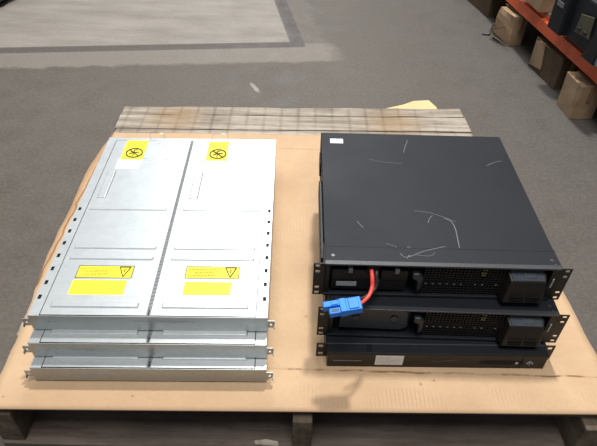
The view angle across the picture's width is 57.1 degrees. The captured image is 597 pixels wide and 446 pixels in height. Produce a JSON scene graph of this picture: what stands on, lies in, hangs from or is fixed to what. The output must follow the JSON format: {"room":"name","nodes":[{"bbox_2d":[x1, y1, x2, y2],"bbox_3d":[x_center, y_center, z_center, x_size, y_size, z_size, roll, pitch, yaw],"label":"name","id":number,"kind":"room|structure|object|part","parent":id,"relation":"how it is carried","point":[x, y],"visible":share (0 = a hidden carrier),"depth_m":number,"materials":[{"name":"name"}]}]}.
{"room":"warehouse","nodes":[
{"label":"warehouse","id":0,"kind":"room"},
{"bbox_2d":[0,0,596,445],"bbox_3d":[0.075,-2.785,4.879,18.000,0.100,17.000,2,41,0],"label":"floor","id":1,"kind":"structure","parent":0,"point":[69,69],"depth_m":2.32,"materials":[{"name":"concrete"}]},
{"bbox_2d":[0,106,596,445],"bbox_3d":[0.000,0.030,1.516,1.213,0.139,1.182,2,41,0],"label":"wooden pallet","id":2,"kind":"object","parent":1,"relation":"on","point":[17,427],"visible":0.31,"depth_m":1.15,"materials":[{"name":"brown wood"}]},
{"bbox_2d":[254,439,278,445],"bbox_3d":[-0.065,0.447,1.116,0.050,0.004,0.012,4,42,3],"label":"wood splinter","id":3,"kind":"object","parent":2,"relation":"on","point":[265,442],"visible":1,"depth_m":1.11,"materials":[{"name":"beige wood"}]},
{"bbox_2d":[0,132,596,414],"bbox_3d":[0.005,0.036,1.394,1.253,0.012,0.999,2,41,0],"label":"cardboard sheet","id":4,"kind":"object","parent":2,"relation":"on","point":[303,381],"visible":0.23,"depth_m":1.09,"materials":[{"name":"beige cardboard"}]},
{"bbox_2d":[24,191,274,381],"bbox_3d":[-0.288,0.092,1.286,0.476,0.044,0.616,1,42,-1],"label":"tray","id":5,"kind":"object","parent":4,"relation":"on","point":[42,367],"visible":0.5,"depth_m":1.06,"materials":[{"name":"metal"}]},
{"bbox_3d":[-0.391,0.078,1.269,0.198,0.004,0.594,1,42,-1],"label":"lid panel","id":6,"kind":"part","parent":5,"relation":"part of","materials":[{"name":"metal"}]},
{"bbox_3d":[-0.287,0.294,1.060,0.449,0.041,0.002,1,42,-1],"label":"plate","id":7,"kind":"part","parent":5,"relation":"part of","materials":[{"name":"silver metal"}]},
{"bbox_2d":[22,186,274,357],"bbox_3d":[-0.287,0.042,1.276,0.476,0.044,0.616,1,42,-1],"label":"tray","id":8,"kind":"object","parent":5,"relation":"on","point":[42,342],"visible":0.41,"depth_m":1.05,"materials":[{"name":"metal"}]},
{"bbox_3d":[-0.390,0.028,1.259,0.198,0.004,0.594,1,42,-1],"label":"lid panel","id":9,"kind":"part","parent":8,"relation":"part of","materials":[{"name":"metal"}]},
{"bbox_3d":[-0.286,0.244,1.050,0.449,0.041,0.002,1,42,-1],"label":"plate","id":10,"kind":"part","parent":8,"relation":"part of","materials":[{"name":"silver metal"}]},
{"bbox_2d":[22,133,275,330],"bbox_3d":[-0.285,-0.016,1.268,0.476,0.055,0.620,1,42,-1],"label":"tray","id":11,"kind":"object","parent":8,"relation":"on","point":[164,233],"visible":1,"depth_m":1.18,"materials":[{"name":"metal"}]},
{"bbox_3d":[-0.388,-0.025,1.253,0.198,0.004,0.594,1,42,-1],"label":"lid panel","id":12,"kind":"part","parent":11,"relation":"part of","materials":[{"name":"metal"}]},
{"bbox_3d":[-0.284,0.192,1.044,0.449,0.041,0.002,1,42,-1],"label":"plate","id":13,"kind":"part","parent":11,"relation":"part of","materials":[{"name":"silver metal"}]},
{"bbox_3d":[-0.182,-0.022,1.256,0.198,0.004,0.594,1,42,-1],"label":"lid panel","id":14,"kind":"part","parent":11,"relation":"part of","materials":[{"name":"metal"}]},
{"bbox_3d":[-0.184,0.031,1.262,0.198,0.004,0.594,1,42,-1],"label":"lid panel","id":15,"kind":"part","parent":8,"relation":"part of","materials":[{"name":"metal"}]},
{"bbox_3d":[-0.185,0.080,1.272,0.198,0.004,0.594,1,42,-1],"label":"lid panel","id":16,"kind":"part","parent":5,"relation":"part of","materials":[{"name":"metal"}]},
{"bbox_2d":[316,295,555,367],"bbox_3d":[0.277,0.126,1.267,0.483,0.045,0.456,1,42,-1],"label":"unit","id":17,"kind":"object","parent":4,"relation":"on","point":[338,350],"visible":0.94,"depth_m":1.10,"materials":[{"name":"black metal"}]},
{"bbox_2d":[317,295,569,346],"bbox_3d":[0.284,0.060,1.241,0.483,0.089,0.473,2,42,0],"label":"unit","id":18,"kind":"object","parent":17,"relation":"on","point":[470,319],"visible":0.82,"depth_m":1.08,"materials":[{"name":"black paint"}]},
{"bbox_3d":[0.150,0.188,1.092,0.138,0.066,0.010,2,42,0],"label":"battery door","id":19,"kind":"part","parent":18,"relation":"part of","materials":[{"name":"grey plastic"}]},
{"bbox_3d":[0.235,0.197,1.085,0.021,0.047,0.018,2,42,0],"label":"pull handle","id":20,"kind":"part","parent":18,"relation":"part of","materials":[{"name":"plastic"}]},
{"bbox_2d":[312,133,572,302],"bbox_3d":[0.272,-0.029,1.207,0.483,0.089,0.473,1,41,0],"label":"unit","id":21,"kind":"object","parent":18,"relation":"on","point":[437,216],"visible":1,"depth_m":1.11,"materials":[{"name":"black paint"}]},
{"bbox_3d":[0.047,0.000,1.155,0.007,0.039,0.245,1,41,0],"label":"rail","id":22,"kind":"part","parent":21,"relation":"part of","materials":[{"name":"silver metal"}]},
{"bbox_2d":[322,269,378,317],"bbox_3d":[0.111,0.130,1.005,0.141,0.039,0.060,-30,51,-31],"label":"connector","id":23,"kind":"object","parent":21,"relation":"attached to","point":[342,307],"visible":0.99,"depth_m":0.98,"materials":[{"name":"blue plastic"}]},
{"bbox_3d":[0.136,0.106,1.060,0.145,0.056,0.014,1,41,0],"label":"battery door","id":24,"kind":"part","parent":21,"relation":"part of","materials":[{"name":"black plastic"}]},
{"bbox_3d":[0.225,0.108,1.050,0.021,0.047,0.018,1,41,0],"label":"pull handle","id":25,"kind":"part","parent":21,"relation":"part of","materials":[{"name":"plastic"}]},
{"bbox_2d":[420,268,508,293],"bbox_3d":[0.317,0.108,1.052,0.155,0.074,0.003,1,41,0],"label":"vent grille","id":26,"kind":"object","parent":21,"relation":"attached to","point":[426,288],"depth_m":1.05,"materials":[{"name":"black metal"}]},
{"bbox_3d":[0.482,0.115,1.051,0.014,0.081,0.010,1,41,0],"label":"post","id":27,"kind":"part","parent":21,"relation":"part of","materials":[{"name":"black plastic"}]},
{"bbox_2d":[421,312,505,335],"bbox_3d":[0.326,0.198,1.085,0.155,0.074,0.003,2,42,0],"label":"vent grille","id":28,"kind":"object","parent":18,"relation":"attached to","point":[487,330],"depth_m":1.09,"materials":[{"name":"black metal"}]},
{"bbox_3d":[0.492,0.205,1.083,0.014,0.081,0.010,2,42,0],"label":"post","id":29,"kind":"part","parent":18,"relation":"part of","materials":[{"name":"black plastic"}]},
{"bbox_2d":[390,100,436,108],"bbox_3d":[0.377,-0.402,1.947,0.232,0.003,0.142,2,41,0],"label":"scrap","id":30,"kind":"object","parent":1,"relation":"on","point":[424,104],"visible":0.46,"depth_m":1.97,"materials":[{"name":"yellow paper"}]},
{"bbox_2d":[468,0,509,16],"bbox_3d":[1.043,-1.262,2.982,0.135,0.173,0.308,-6,42,-9],"label":"carton","id":31,"kind":"object","parent":1,"relation":"on","point":[488,8],"visible":0.62,"depth_m":2.91,"materials":[{"name":"brown cardboard"}]},
{"bbox_2d":[482,4,528,45],"bbox_3d":[1.002,-0.958,2.655,0.133,0.151,0.178,-8,42,-10],"label":"carton","id":32,"kind":"object","parent":1,"relation":"on","point":[510,25],"visible":0.89,"depth_m":2.63,"materials":[{"name":"brown cardboard"}]},
{"bbox_2d":[506,0,596,83],"bbox_3d":[1.483,-1.512,1.899,0.895,2.000,3.580,-3,42,-5],"label":"storage rack","id":33,"kind":"object","parent":1,"relation":"on","point":[540,21],"visible":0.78,"depth_m":2.28,"materials":[{"name":"metal"}]},
{"bbox_2d":[526,0,554,12],"bbox_3d":[1.117,-1.024,2.393,0.202,0.123,0.245,-1,42,-3],"label":"carton","id":34,"kind":"object","parent":33,"relation":"on","point":[541,6],"visible":0.42,"depth_m":2.33,"materials":[{"name":"cardboard"}]},
{"bbox_2d":[547,0,596,66],"bbox_3d":[1.213,-0.788,2.018,0.376,0.271,0.374,-4,42,-6],"label":"machine","id":35,"kind":"object","parent":33,"relation":"on","point":[576,20],"visible":1,"depth_m":2.06,"materials":[{"name":"black metal"}]},
{"bbox_3d":[1.052,-0.725,2.014,0.004,0.084,0.095,-4,42,-6],"label":"plate","id":36,"kind":"part","parent":35,"relation":"part of","materials":[{"name":"beige metal"}]},
{"bbox_3d":[1.058,-0.661,1.932,0.025,0.188,0.088,-4,42,-6],"label":"frame","id":37,"kind":"part","parent":35,"relation":"part of","materials":[{"name":"black metal"}]},
{"bbox_2d":[528,36,581,89],"bbox_3d":[1.113,-0.697,2.371,0.112,0.139,0.242,-4,42,-7],"label":"carton","id":38,"kind":"object","parent":1,"relation":"on","point":[546,59],"visible":0.56,"depth_m":2.33,"materials":[{"name":"brown cardboard"}]},
{"bbox_2d":[556,71,596,118],"bbox_3d":[1.099,-0.499,2.145,0.096,0.143,0.130,-1,42,-3],"label":"carton","id":39,"kind":"object","parent":1,"relation":"on","point":[577,98],"visible":0.94,"depth_m":2.11,"materials":[{"name":"brown cardboard"}]}
]}

